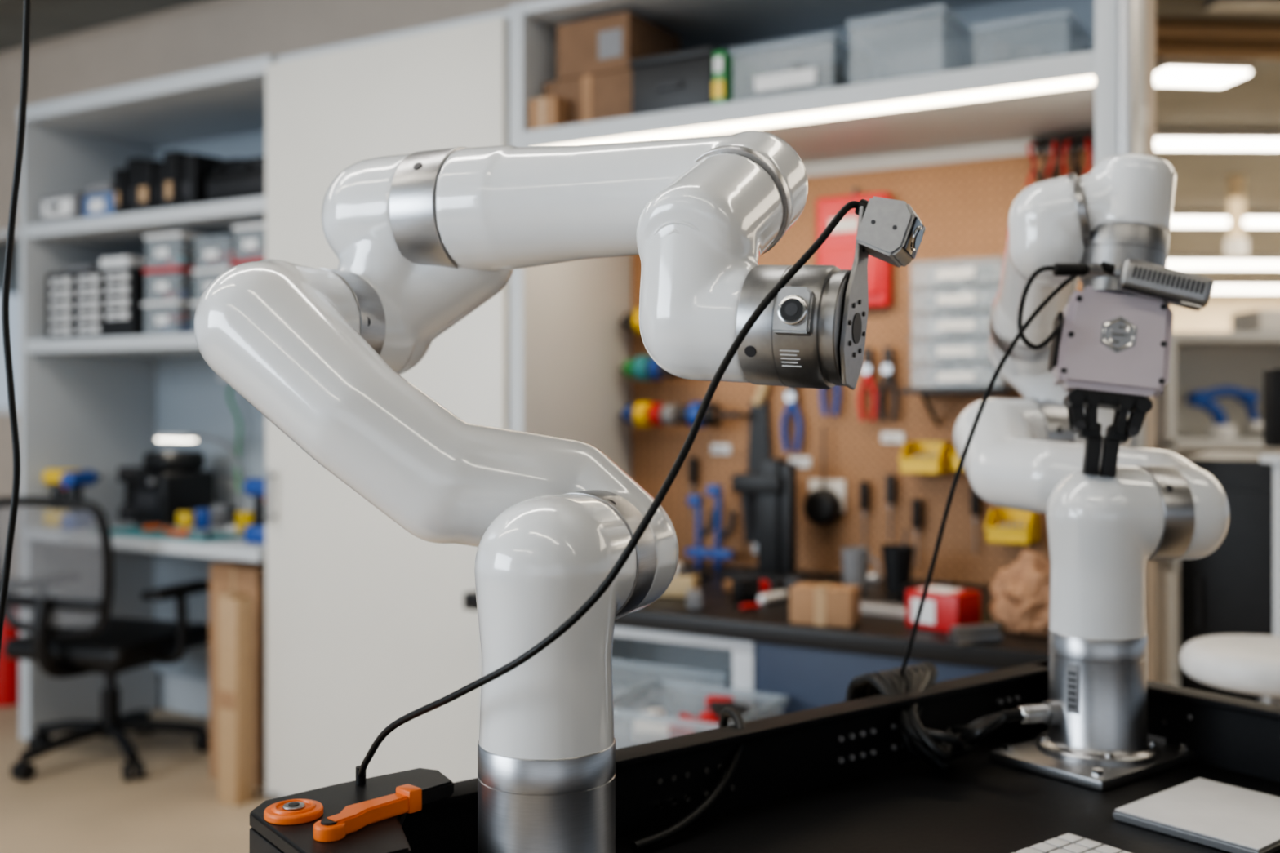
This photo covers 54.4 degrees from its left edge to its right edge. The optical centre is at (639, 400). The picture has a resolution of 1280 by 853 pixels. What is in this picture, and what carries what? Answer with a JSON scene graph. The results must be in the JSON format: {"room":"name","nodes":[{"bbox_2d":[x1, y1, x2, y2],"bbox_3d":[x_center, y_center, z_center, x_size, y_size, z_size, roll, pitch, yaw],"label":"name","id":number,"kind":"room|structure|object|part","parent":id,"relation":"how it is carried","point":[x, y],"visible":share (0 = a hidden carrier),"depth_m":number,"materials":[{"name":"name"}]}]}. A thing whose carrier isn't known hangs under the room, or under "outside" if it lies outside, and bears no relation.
{"room":"workspace","nodes":[
{"label":"workspace","id":0,"kind":"room"},
{"bbox_2d":[0,705,276,852],"bbox_3d":[2.000,1.205,6.500,22.000,0.050,23.000,0,0,0],"label":"floor","id":1,"kind":"structure","parent":0,"point":[77,799],"depth_m":3.67,"materials":[{"name":"concrete"}]},
{"bbox_2d":[0,619,19,706],"bbox_3d":[-2.473,0.935,4.859,0.172,0.490,0.140,0,0,33],"label":"fire extinguisher","id":2,"kind":"object","parent":1,"relation":"on","point":[9,668],"visible":0.24,"depth_m":4.79,"materials":[{"name":"red metal"}]},
{"bbox_2d":[0,496,209,781],"bbox_3d":[-1.746,0.737,4.097,0.650,0.881,0.622,0,0,20],"label":"office chair","id":3,"kind":"object","parent":1,"relation":"on","point":[61,572],"visible":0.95,"depth_m":3.87,"materials":[{"name":"black plastic"}]},
{"bbox_2d":[24,518,266,740],"bbox_3d":[-1.493,0.810,4.230,1.198,0.740,0.555,0,0,32],"label":"desk","id":4,"kind":"object","parent":1,"relation":"on","point":[140,564],"visible":0.26,"depth_m":4.58,"materials":[{"name":"laminate"}]},
{"bbox_2d":[42,468,80,508],"bbox_3d":[-2.003,0.340,4.365,0.170,0.198,0.060,0,0,9],"label":"cordless drill","id":5,"kind":"object","parent":4,"relation":"on","point":[51,477],"visible":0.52,"depth_m":4.35,"materials":[{"name":"yellow plastic"}]},
{"bbox_2d":[60,470,101,500],"bbox_3d":[-1.919,0.340,4.288,0.060,0.198,0.170,0,0,13],"label":"cordless drill","id":6,"kind":"object","parent":4,"relation":"on","point":[74,481],"visible":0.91,"depth_m":4.23,"materials":[{"name":"blue plastic"}]},
{"bbox_2d":[117,466,146,521],"bbox_3d":[-1.826,0.340,4.569,0.170,0.198,0.060,0,0,-26],"label":"cordless drill","id":7,"kind":"object","parent":4,"relation":"on","point":[125,473],"visible":0.39,"depth_m":4.53,"materials":[{"name":"black plastic"}]},
{"bbox_2d":[97,525,244,542],"bbox_3d":[-1.540,0.437,4.074,0.580,0.004,0.200,0,0,32],"label":"cutting mat","id":8,"kind":"object","parent":4,"relation":"on","point":[137,531],"visible":0.6,"depth_m":4.02,"materials":[{"name":"plastic"}]},
{"bbox_2d":[142,504,252,538],"bbox_3d":[-1.318,0.394,4.115,0.617,0.080,0.443,0,0,32],"label":"tools","id":9,"kind":"object","parent":8,"relation":"on","point":[219,515],"visible":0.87,"depth_m":4.19,"materials":[{"name":"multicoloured plastic"}]},
{"bbox_2d":[133,450,214,526],"bbox_3d":[-1.655,0.309,4.403,0.180,0.259,0.240,0,0,32],"label":"printer","id":10,"kind":"object","parent":4,"relation":"on","point":[173,482],"visible":0.92,"depth_m":4.33,"materials":[{"name":"black plastic"}]},
{"bbox_2d":[155,433,246,531],"bbox_3d":[-1.486,0.276,4.287,0.410,0.326,0.120,0,0,32],"label":"desk lamp","id":11,"kind":"object","parent":4,"relation":"on","point":[191,437],"depth_m":4.24,"materials":[{"name":"white metal"}]},
{"bbox_2d":[243,478,266,543],"bbox_3d":[-1.134,0.340,3.828,0.170,0.198,0.060,0,0,20],"label":"cordless drill","id":12,"kind":"object","parent":4,"relation":"on","point":[255,533],"visible":0.5,"depth_m":3.82,"materials":[{"name":"blue plastic"}]},
{"bbox_2d":[217,591,253,806],"bbox_3d":[-1.190,0.874,3.661,0.080,0.612,0.066,0,0,32],"label":"wooden post","id":13,"kind":"object","parent":1,"relation":"on","point":[235,608],"visible":1,"depth_m":3.64,"materials":[{"name":"beige wood"}]},
{"bbox_2d":[209,560,266,787],"bbox_3d":[-1.191,0.845,3.946,0.220,0.670,0.253,0,0,32],"label":"desk leg","id":14,"kind":"object","parent":1,"relation":"on","point":[249,577],"visible":0.26,"depth_m":3.81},
{"bbox_2d":[17,0,1146,799],"bbox_3d":[-0.465,0.080,3.631,3.642,2.200,0.590,0,0,32],"label":"shelving unit","id":15,"kind":"object","parent":1,"relation":"on","point":[99,405],"depth_m":3.45,"materials":[{"name":"metal"}]},
{"bbox_2d":[40,192,88,223],"bbox_3d":[-1.942,-0.658,4.338,0.200,0.094,0.210,0,0,32],"label":"box","id":16,"kind":"object","parent":15,"relation":"on","point":[67,206],"visible":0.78,"depth_m":4.24,"materials":[{"name":"white cardboard"}]},
{"bbox_2d":[83,182,113,217],"bbox_3d":[-1.756,-0.668,4.244,0.165,0.114,0.216,0,0,32],"label":"box","id":17,"kind":"object","parent":15,"relation":"on","point":[100,201],"visible":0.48,"depth_m":4.15,"materials":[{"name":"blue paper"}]},
{"bbox_2d":[46,255,174,339],"bbox_3d":[-1.824,-0.345,4.262,0.480,0.269,0.176,0,0,32],"label":"organizer","id":18,"kind":"object","parent":15,"relation":"on","point":[105,300],"visible":0.99,"depth_m":4.17,"materials":[{"name":"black plastic"}]},
{"bbox_2d":[113,151,225,214],"bbox_3d":[-1.523,-0.701,4.072,0.392,0.180,0.185,0,0,32],"label":"cases","id":19,"kind":"object","parent":15,"relation":"on","point":[180,180],"visible":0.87,"depth_m":3.98,"materials":[{"name":"plastic"}]},
{"bbox_2d":[141,231,239,333],"bbox_3d":[-1.473,-0.372,4.079,0.194,0.323,0.232,0,0,32],"label":"storage bins","id":20,"kind":"object","parent":15,"relation":"in","point":[182,322],"visible":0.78,"depth_m":4.02,"materials":[{"name":"white plastic"}]},
{"bbox_2d":[191,249,266,306],"bbox_3d":[-1.272,-0.360,3.956,0.184,0.299,0.232,0,0,32],"label":"storage bins","id":21,"kind":"object","parent":15,"relation":"in","point":[224,259],"visible":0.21,"depth_m":3.88,"materials":[{"name":"white plastic"}]},
{"bbox_3d":[-1.447,0.111,4.484,0.250,0.442,0.070,0,0,32],"label":"power strip","id":22,"kind":"part","parent":15,"relation":"part of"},
{"bbox_2d":[205,155,266,203],"bbox_3d":[-1.182,-0.678,3.898,0.285,0.134,0.225,0,0,32],"label":"tool bag","id":23,"kind":"object","parent":15,"relation":"on","point":[233,179],"visible":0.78,"depth_m":3.81,"materials":[{"name":"fabric"}]},
{"bbox_2d":[231,222,266,266],"bbox_3d":[-1.123,-0.372,3.865,0.174,0.323,0.232,0,0,32],"label":"storage bins","id":24,"kind":"object","parent":15,"relation":"in","point":[256,246],"visible":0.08,"depth_m":3.79,"materials":[{"name":"white plastic"}]},
{"bbox_2d":[266,17,509,795],"bbox_3d":[-0.726,0.081,3.433,0.878,2.138,0.072,0,0,32],"label":"door","id":25,"kind":"structure","parent":15,"relation":"attached to","point":[368,625],"depth_m":3.44,"materials":[{"name":"paint"}]},
{"bbox_2d":[528,95,568,130],"bbox_3d":[-0.234,-0.731,3.186,0.085,0.079,0.056,0,0,31],"label":"cardboard box","id":26,"kind":"object","parent":15,"relation":"on","point":[551,111],"visible":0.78,"depth_m":3.16,"materials":[{"name":"brown cardboard"}]},
{"bbox_2d":[542,69,631,124],"bbox_3d":[-0.063,-0.758,3.283,0.275,0.134,0.282,0,0,32],"label":"cardboard box","id":27,"kind":"object","parent":15,"relation":"on","point":[608,95],"visible":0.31,"depth_m":3.15,"materials":[{"name":"brown cardboard"}]},
{"bbox_2d":[556,11,679,80],"bbox_3d":[-0.054,-0.898,3.266,0.220,0.143,0.262,0,0,32],"label":"cardboard box","id":28,"kind":"object","parent":27,"relation":"on","point":[605,44],"visible":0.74,"depth_m":3.16,"materials":[{"name":"brown cardboard"}]},
{"bbox_2d":[629,45,720,115],"bbox_3d":[0.143,-0.764,3.114,0.231,0.147,0.285,0,0,32],"label":"storage tote","id":29,"kind":"object","parent":15,"relation":"on","point":[682,79],"visible":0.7,"depth_m":3.00,"materials":[{"name":"plastic"}]},
{"bbox_2d":[712,50,766,104],"bbox_3d":[0.244,-0.755,3.018,0.030,0.129,0.232,0,0,32],"label":"binder","id":30,"kind":"object","parent":15,"relation":"in","point":[734,78],"visible":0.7,"depth_m":2.95,"materials":[{"name":"green plastic"}]},
{"bbox_2d":[752,62,858,97],"bbox_3d":[0.390,-0.756,2.947,0.262,0.130,0.272,0,0,32],"label":"clear storage bin","id":31,"kind":"object","parent":15,"relation":"on","point":[802,77],"visible":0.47,"depth_m":2.85,"materials":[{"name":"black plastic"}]},
{"bbox_2d":[561,76,1093,146],"bbox_3d":[0.310,-0.633,2.825,1.380,0.014,0.018,0,0,32],"label":"strip light","id":32,"kind":"object","parent":15,"relation":"attached to","point":[1088,81],"visible":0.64,"depth_m":2.71,"materials":[{"name":"white plastic"}]},
{"bbox_2d":[631,148,1094,586],"bbox_3d":[0.527,-0.070,3.224,1.363,1.059,0.161,0,0,32],"label":"pegboard","id":33,"kind":"object","parent":15,"relation":"attached to","point":[963,207],"depth_m":3.20,"materials":[{"name":"brown wood"}]},
{"bbox_2d":[620,308,640,333],"bbox_3d":[0.032,-0.225,3.530,0.181,0.072,0.105,0,0,32],"label":"tape roll","id":34,"kind":"object","parent":33,"relation":"attached to","point":[630,321],"visible":0.39,"depth_m":3.52,"materials":[{"name":"plastic"}]},
{"bbox_2d":[620,355,679,381],"bbox_3d":[0.075,-0.090,3.504,0.281,0.072,0.105,0,0,32],"label":"tape roll","id":35,"kind":"object","parent":33,"relation":"attached to","point":[642,368],"visible":0.56,"depth_m":3.50,"materials":[{"name":"green plastic"}]},
{"bbox_2d":[620,401,750,427],"bbox_3d":[0.117,0.040,3.478,0.381,0.072,0.105,0,0,32],"label":"tape roll","id":36,"kind":"object","parent":33,"relation":"attached to","point":[643,414],"visible":0.94,"depth_m":3.46,"materials":[{"name":"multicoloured plastic"}]},
{"bbox_2d":[688,457,697,517],"bbox_3d":[0.150,0.245,3.502,0.024,0.170,0.032,0,0,32],"label":"screwdriver","id":37,"kind":"object","parent":33,"relation":"attached to","point":[692,461],"visible":0.97,"depth_m":3.49,"materials":[{"name":"black plastic"}]},
{"bbox_2d":[711,444,730,454],"bbox_3d":[0.225,0.136,3.472,0.060,0.028,0.006,0,0,32],"label":"paper label","id":38,"kind":"object","parent":33,"relation":"attached to","point":[725,449],"visible":1,"depth_m":3.47,"materials":[{"name":"white paper"}]},
{"bbox_2d":[752,542,757,553],"bbox_3d":[0.336,0.406,3.404,0.060,0.028,0.006,0,0,32],"label":"paper label","id":39,"kind":"object","parent":33,"relation":"attached to","point":[754,545],"visible":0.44,"depth_m":3.42,"materials":[{"name":"white paper"}]},
{"bbox_2d":[746,384,770,544],"bbox_3d":[0.323,0.159,3.391,0.080,0.482,0.028,0,0,32],"label":"saw","id":40,"kind":"object","parent":33,"relation":"hanging from","point":[759,447],"visible":0.53,"depth_m":3.39,"materials":[{"name":"black metal"}]},
{"bbox_2d":[780,386,802,452],"bbox_3d":[0.407,0.033,3.337,0.041,0.211,0.056,0,0,-26],"label":"pliers","id":41,"kind":"object","parent":33,"relation":"hanging from","point":[791,396],"visible":0.91,"depth_m":3.33,"materials":[{"name":"blue plastic"}]},
{"bbox_2d":[789,456,810,467],"bbox_3d":[0.430,0.166,3.346,0.060,0.028,0.005,0,0,31],"label":"paper label","id":42,"kind":"object","parent":33,"relation":"attached to","point":[802,462],"visible":0.8,"depth_m":3.34,"materials":[{"name":"white paper"}]},
{"bbox_2d":[803,426,845,525],"bbox_3d":[0.481,0.199,3.276,0.100,0.258,0.070,0,0,32],"label":"tool","id":43,"kind":"object","parent":33,"relation":"hanging from","point":[824,502],"visible":1,"depth_m":3.26,"materials":[{"name":"black plastic"}]},
{"bbox_2d":[818,385,840,416],"bbox_3d":[0.501,-0.059,3.280,0.051,0.201,0.041,0,0,-4],"label":"pliers","id":44,"kind":"object","parent":33,"relation":"hanging from","point":[837,388],"visible":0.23,"depth_m":3.27,"materials":[{"name":"blue plastic"}]},
{"bbox_2d":[817,186,891,307],"bbox_3d":[0.557,-0.399,3.247,0.200,0.319,0.050,0,0,32],"label":"poster","id":45,"kind":"object","parent":33,"relation":"hanging from","point":[838,249],"visible":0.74,"depth_m":3.23,"materials":[{"name":"red paper"}]},
{"bbox_2d":[859,480,869,546],"bbox_3d":[0.585,0.295,3.235,0.024,0.170,0.032,0,0,32],"label":"screwdriver","id":46,"kind":"object","parent":33,"relation":"attached to","point":[864,485],"visible":1,"depth_m":3.22,"materials":[{"name":"black plastic"}]},
{"bbox_2d":[857,346,877,421],"bbox_3d":[0.590,-0.042,3.225,0.048,0.191,0.041,0,0,-6],"label":"pliers","id":47,"kind":"object","parent":33,"relation":"hanging from","point":[867,368],"visible":1,"depth_m":3.22,"materials":[{"name":"red plastic"}]},
{"bbox_2d":[877,346,898,421],"bbox_3d":[0.637,-0.042,3.196,0.048,0.191,0.041,0,0,-6],"label":"pliers","id":48,"kind":"object","parent":33,"relation":"hanging from","point":[887,369],"visible":1,"depth_m":3.19,"materials":[{"name":"plastic"}]},
{"bbox_2d":[885,474,894,540],"bbox_3d":[0.644,0.275,3.199,0.024,0.170,0.032,0,0,32],"label":"screwdriver","id":49,"kind":"object","parent":33,"relation":"attached to","point":[890,478],"visible":1,"depth_m":3.19,"materials":[{"name":"plastic"}]},
{"bbox_2d":[881,431,903,443],"bbox_3d":[0.651,0.096,3.210,0.060,0.028,0.005,0,0,32],"label":"paper label","id":50,"kind":"object","parent":33,"relation":"attached to","point":[886,437],"visible":1,"depth_m":3.21,"materials":[{"name":"white paper"}]},
{"bbox_2d":[911,498,921,565],"bbox_3d":[0.704,0.335,3.162,0.024,0.170,0.032,0,0,31],"label":"screwdriver","id":51,"kind":"object","parent":33,"relation":"hanging from","point":[916,503],"visible":1,"depth_m":3.15,"materials":[{"name":"black plastic"}]},
{"bbox_2d":[898,441,951,474],"bbox_3d":[0.715,0.142,3.112,0.104,0.075,0.102,0,0,32],"label":"bin","id":52,"kind":"object","parent":33,"relation":"attached to","point":[916,457],"visible":1,"depth_m":3.09,"materials":[{"name":"plastic"}]},
{"bbox_2d":[950,445,964,470],"bbox_3d":[0.825,0.133,3.044,0.104,0.075,0.102,0,0,32],"label":"bin","id":53,"kind":"object","parent":33,"relation":"attached to","point":[955,460],"visible":0.13,"depth_m":3.03,"materials":[{"name":"plastic"}]},
{"bbox_2d":[900,387,1020,426],"bbox_3d":[0.786,0.017,3.047,0.260,0.095,0.138,0,0,32],"label":"shelf","id":54,"kind":"object","parent":33,"relation":"hanging from","point":[922,392],"depth_m":3.00,"materials":[{"name":"grey metal"}]},
{"bbox_3d":[0.790,-0.186,3.044,0.232,0.308,0.130,0,0,32],"label":"stack of clear drawers","id":55,"kind":"part","parent":33,"relation":"part of","materials":[{"name":"plastic"}]},
{"bbox_2d":[970,485,980,554],"bbox_3d":[0.832,0.295,3.083,0.024,0.170,0.032,0,0,32],"label":"screwdriver","id":56,"kind":"object","parent":33,"relation":"attached to","point":[975,499],"visible":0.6,"depth_m":3.07,"materials":[{"name":"black plastic"}]},
{"bbox_2d":[985,507,1039,544],"bbox_3d":[0.898,0.302,3.000,0.104,0.075,0.102,0,0,32],"label":"bin","id":57,"kind":"object","parent":33,"relation":"attached to","point":[1007,526],"visible":1,"depth_m":2.98,"materials":[{"name":"plastic"}]},
{"bbox_2d":[991,43,1052,65],"bbox_3d":[0.861,-0.751,2.729,0.212,0.120,0.232,0,0,32],"label":"clear storage bin","id":58,"kind":"object","parent":15,"relation":"on","point":[1001,53],"visible":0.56,"depth_m":2.66,"materials":[{"name":"plastic"}]},
{"bbox_2d":[1026,131,1094,187],"bbox_3d":[1.016,-0.558,2.942,0.199,0.149,0.070,0,0,32],"label":"rack","id":59,"kind":"object","parent":15,"relation":"attached to","point":[1087,138],"visible":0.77,"depth_m":2.93,"materials":[{"name":"red plastic"}]},
{"bbox_2d":[463,562,1048,749],"bbox_3d":[0.369,0.820,2.937,1.395,0.720,0.760,0,0,32],"label":"workbench","id":60,"kind":"object","parent":1,"relation":"on","point":[721,623],"visible":0.32,"depth_m":2.61,"materials":[{"name":"laminate"}]},
{"bbox_2d":[613,680,702,746],"bbox_3d":[0.039,0.705,2.958,0.536,0.229,0.306,0,0,32],"label":"clear storage bin","id":61,"kind":"object","parent":60,"relation":"on","point":[658,696],"visible":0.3,"depth_m":2.93,"materials":[{"name":"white plastic"}]},
{"bbox_2d":[661,561,699,597],"bbox_3d":[0.071,0.421,2.942,0.130,0.075,0.080,0,0,14],"label":"block","id":62,"kind":"object","parent":60,"relation":"on","point":[685,578],"visible":0.54,"depth_m":2.90,"materials":[{"name":"brown wood"}]},
{"bbox_2d":[685,484,736,569],"bbox_3d":[0.195,0.344,3.396,0.148,0.229,0.030,0,0,32],"label":"clamps","id":63,"kind":"object","parent":60,"relation":"on","point":[698,552],"visible":1,"depth_m":3.38,"materials":[{"name":"blue plastic"}]},
{"bbox_2d":[720,457,806,584],"bbox_3d":[0.318,0.304,3.203,0.180,0.309,0.140,0,0,32],"label":"stand","id":64,"kind":"object","parent":60,"relation":"on","point":[775,482],"visible":0.95,"depth_m":3.17,"materials":[{"name":"black plastic"}]},
{"bbox_2d":[682,566,957,609],"bbox_3d":[0.351,0.434,2.945,1.229,0.049,0.629,0,0,32],"label":"tools","id":65,"kind":"object","parent":60,"relation":"on","point":[746,589],"visible":0.32,"depth_m":2.84,"materials":[{"name":"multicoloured plastic"}]},
{"bbox_2d":[789,582,860,627],"bbox_3d":[0.382,0.421,2.570,0.130,0.076,0.082,0,0,23],"label":"cardboard box","id":66,"kind":"object","parent":60,"relation":"on","point":[824,604],"visible":1,"depth_m":2.54,"materials":[{"name":"brown cardboard"}]},
{"bbox_2d":[841,546,879,591],"bbox_3d":[0.532,0.409,3.019,0.088,0.100,0.068,0,0,0],"label":"metal cup","id":67,"kind":"object","parent":60,"relation":"on","point":[855,560],"visible":0.96,"depth_m":2.99,"materials":[{"name":"grey metal"}]},
{"bbox_2d":[860,600,906,618],"bbox_3d":[0.511,0.447,2.675,0.220,0.024,0.040,0,0,37],"label":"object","id":68,"kind":"object","parent":60,"relation":"on","point":[869,607],"visible":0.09,"depth_m":2.65,"materials":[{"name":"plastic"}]},
{"bbox_2d":[880,529,915,593],"bbox_3d":[0.618,0.384,2.983,0.080,0.150,0.080,0,0,32],"label":"cup","id":69,"kind":"object","parent":60,"relation":"on","point":[897,559],"visible":0.94,"depth_m":2.96,"materials":[{"name":"plastic"}]},
{"bbox_2d":[906,585,981,632],"bbox_3d":[0.613,0.421,2.517,0.092,0.076,0.120,0,0,-44],"label":"carton","id":70,"kind":"object","parent":60,"relation":"on","point":[944,607],"visible":0.8,"depth_m":2.48,"materials":[{"name":"cardboard"}]},
{"bbox_2d":[946,622,1002,645],"bbox_3d":[0.635,0.443,2.362,0.102,0.033,0.036,0,0,-20],"label":"aluminium extrusions","id":71,"kind":"object","parent":60,"relation":"on","point":[988,633],"visible":1,"depth_m":2.35,"materials":[{"name":"grey metal"}]},
{"bbox_2d":[988,548,1049,635],"bbox_3d":[0.786,0.375,2.466,0.192,0.166,0.141,0,0,32],"label":"paper bag","id":72,"kind":"object","parent":60,"relation":"on","point":[1020,591],"visible":0.66,"depth_m":2.44,"materials":[{"name":"brown paper"}]},
{"bbox_2d":[401,660,1279,852],"bbox_3d":[0.349,0.749,0.913,0.969,0.862,0.804,0,0,-37],"label":"table","id":73,"kind":"object","parent":1,"relation":"on","point":[841,777],"visible":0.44,"depth_m":1.21,"materials":[{"name":"black metal"}]},
{"bbox_2d":[249,768,453,852],"bbox_3d":[-0.190,0.374,0.922,0.163,0.172,0.166,0,0,-37],"label":"control box","id":74,"kind":"object","parent":73,"relation":"attached to","point":[347,817],"visible":1,"depth_m":0.90,"materials":[{"name":"black plastic"}]},
{"bbox_2d":[194,130,925,852],"bbox_3d":[-0.081,0.082,1.006,0.567,0.614,0.405,0,0,0],"label":"robot arm","id":75,"kind":"object","parent":73,"relation":"on","point":[569,544],"depth_m":0.95},
{"bbox_2d":[631,706,745,852],"bbox_3d":[0.057,0.378,1.159,0.047,0.145,0.218,0,0,25],"label":"power cable","id":76,"kind":"object","parent":73,"relation":"attached to","point":[668,833],"visible":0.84,"depth_m":1.14,"materials":[{"name":"black rubber"}]},
{"bbox_2d":[845,662,1006,771],"bbox_3d":[0.306,0.396,1.369,0.111,0.188,0.188,0,0,-24],"label":"cable bundle","id":77,"kind":"object","parent":73,"relation":"attached to","point":[936,748],"visible":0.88,"depth_m":1.31,"materials":[{"name":"black rubber"}]},
{"bbox_2d":[899,153,1229,791],"bbox_3d":[0.468,0.063,1.476,0.360,0.652,0.476,0,0,0],"label":"robot arm","id":78,"kind":"object","parent":73,"relation":"on","point":[1079,362],"depth_m":1.31},
{"bbox_2d":[1012,832,1131,852],"bbox_3d":[0.303,0.385,0.973,0.280,0.008,0.115,0,0,-37],"label":"keyboard","id":79,"kind":"object","parent":73,"relation":"on","point":[1068,842],"visible":1,"depth_m":1.06,"materials":[{"name":"plastic"}]},
{"bbox_2d":[1112,777,1279,852],"bbox_3d":[0.543,0.384,1.153,0.160,0.010,0.136,0,0,-39],"label":"trackpad","id":80,"kind":"object","parent":73,"relation":"on","point":[1232,819],"visible":1,"depth_m":1.14,"materials":[{"name":"plastic"}]},
{"bbox_2d":[755,642,998,719],"bbox_3d":[0.640,0.831,2.642,0.625,0.658,0.560,0,0,32],"label":"base cabinet","id":81,"kind":"object","parent":1,"relation":"on","point":[788,679],"visible":0.08,"depth_m":2.52,"materials":[{"name":"blue metal"}]},
{"bbox_2d":[1120,0,1137,448],"bbox_3d":[0.959,-0.170,2.434,0.025,2.700,0.080,0,0,32],"label":"steel post","id":82,"kind":"object","parent":1,"relation":"on","point":[1128,8],"visible":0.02,"depth_m":2.40,"materials":[{"name":"metal"}]},
{"bbox_2d":[1155,331,1279,686],"bbox_3d":[2.775,0.463,4.810,1.650,1.435,0.420,0,0,0],"label":"open shelving unit","id":83,"kind":"object","parent":1,"relation":"on","point":[1203,361],"visible":0.2,"depth_m":5.00,"materials":[{"name":"laminate"}]},
{"bbox_2d":[1186,385,1262,438],"bbox_3d":[2.234,0.043,4.750,0.272,0.201,0.100,0,0,0],"label":"robot","id":84,"kind":"object","parent":83,"relation":"on","point":[1202,399],"visible":1,"depth_m":4.73,"materials":[{"name":"blue plastic"}]},
{"bbox_2d":[1231,309,1279,331],"bbox_3d":[2.752,0.125,4.735,1.484,0.928,0.230,0,0,0],"label":"boxes","id":85,"kind":"object","parent":83,"relation":"on","point":[1258,320],"visible":0.12,"depth_m":4.64,"materials":[{"name":"beige cardboard"}]},
{"bbox_2d":[1179,451,1279,701],"bbox_3d":[1.342,0.650,2.653,0.300,1.060,0.445,0,0,32],"label":"base cabinet","id":86,"kind":"object","parent":1,"relation":"on","point":[1228,590],"visible":0.48,"depth_m":2.50,"materials":[{"name":"black plastic"}]},
{"bbox_2d":[1180,634,1279,706],"bbox_3d":[0.935,0.772,1.840,0.340,0.815,0.340,0,0,0],"label":"round stool","id":87,"kind":"object","parent":1,"relation":"on","point":[1250,664],"visible":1,"depth_m":1.79,"materials":[{"name":"white plastic"}]},
{"bbox_2d":[1259,454,1279,635],"bbox_3d":[1.230,0.637,2.150,0.340,1.085,0.100,0,0,0],"label":"stand","id":88,"kind":"object","parent":1,"relation":"on","point":[1274,460],"visible":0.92,"depth_m":2.15,"materials":[{"name":"laminate"}]},
{"bbox_2d":[1263,368,1279,446],"bbox_3d":[1.222,0.020,2.155,0.275,0.150,0.050,0,0,0],"label":"monitor","id":89,"kind":"object","parent":88,"relation":"on","point":[1271,376],"visible":1,"depth_m":2.14,"materials":[{"name":"black plastic"}]},
{"bbox_3d":[0.099,1.093,2.492,0.312,0.173,0.282,0,0,32],"label":"clear storage bin","id":90,"kind":"object","parent":1,"relation":"on","visible":0},
{"bbox_3d":[0.099,0.917,2.492,0.312,0.173,0.282,0,0,32],"label":"clear storage bin","id":91,"kind":"object","parent":90,"relation":"on","visible":0},
{"bbox_2d":[633,694,754,742],"bbox_3d":[0.099,0.715,2.492,0.306,0.229,0.276,0,0,32],"label":"clear storage bin","id":92,"kind":"object","parent":91,"relation":"on","point":[649,727],"visible":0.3,"depth_m":2.45,"materials":[{"name":"white plastic"}]},
{"bbox_2d":[0,0,1155,681],"bbox_3d":[-2.309,-0.170,5.202,8.330,2.700,0.120,0,0,32],"label":"wall","id":93,"kind":"structure","parent":0,"point":[207,33],"depth_m":4.74,"materials":[{"name":"paint"}]},
{"bbox_2d":[0,228,19,414],"bbox_3d":[-3.456,-0.340,5.895,2.050,0.800,0.100,0,0,32],"label":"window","id":94,"kind":"structure","parent":93,"relation":"attached to","point":[3,233],"depth_m":5.41,"materials":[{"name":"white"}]},
{"bbox_2d":[0,0,1279,295],"bbox_3d":[2.000,-1.560,6.500,22.000,0.080,23.000,0,0,0],"label":"ceiling","id":95,"kind":"structure","parent":0,"point":[1251,102],"depth_m":6.86,"materials":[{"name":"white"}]},
{"bbox_2d":[0,0,31,655],"bbox_3d":[-0.471,-0.168,1.178,0.069,2.703,0.277,0,0,43],"label":"hanging cable","id":96,"kind":"object","parent":95,"relation":"hanging from","point":[27,3],"visible":1,"depth_m":1.10,"materials":[{"name":"black rubber"}]},
{"bbox_2d":[1155,57,1253,86],"bbox_3d":[2.490,-1.480,5.580,0.402,0.080,0.240,0,0,-6],"label":"ceiling lamp","id":97,"kind":"object","parent":95,"relation":"attached to","point":[1169,70],"visible":0.95,"depth_m":5.48,"materials":[{"name":"white plastic"}]},
{"bbox_2d":[1155,131,1279,149],"bbox_3d":[4.675,-1.480,7.065,3.671,0.080,0.200,0,0,-1],"label":"ceiling lamp","id":98,"kind":"object","parent":95,"relation":"attached to","point":[1163,140],"visible":0.9,"depth_m":6.94,"materials":[{"name":"white plastic"}]},
{"bbox_2d":[1166,257,1279,267],"bbox_3d":[8.200,-1.480,13.350,5.621,0.080,0.420,0,0,-1],"label":"ceiling lamp","id":99,"kind":"object","parent":95,"relation":"attached to","point":[1171,262],"visible":0.9,"depth_m":13.11,"materials":[{"name":"white plastic"}]},
{"bbox_2d":[1170,213,1279,226],"bbox_3d":[6.550,-1.480,10.150,4.921,0.080,0.320,0,0,-1],"label":"ceiling lamp","id":100,"kind":"object","parent":95,"relation":"attached to","point":[1177,219],"visible":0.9,"depth_m":9.96,"materials":[{"name":"white plastic"}]},
{"bbox_2d":[1212,283,1279,291],"bbox_3d":[9.250,-1.480,16.250,5.521,0.080,0.520,0,0,-1],"label":"ceiling lamp","id":101,"kind":"object","parent":95,"relation":"attached to","point":[1216,286],"visible":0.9,"depth_m":15.97,"materials":[{"name":"white plastic"}]},
{"bbox_2d":[1155,0,1279,258],"bbox_3d":[5.300,-1.245,6.220,7.408,0.550,4.560,0,0,0],"label":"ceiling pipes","id":102,"kind":"object","parent":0,"point":[1175,37],"depth_m":4.99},
{"bbox_2d":[1168,291,1279,331],"bbox_3d":[7.000,-0.170,17.100,12.000,2.700,0.200,0,0,0],"label":"wall","id":103,"kind":"structure","parent":0,"point":[1215,316],"depth_m":17.00,"materials":[{"name":"beige paint"}]}
]}

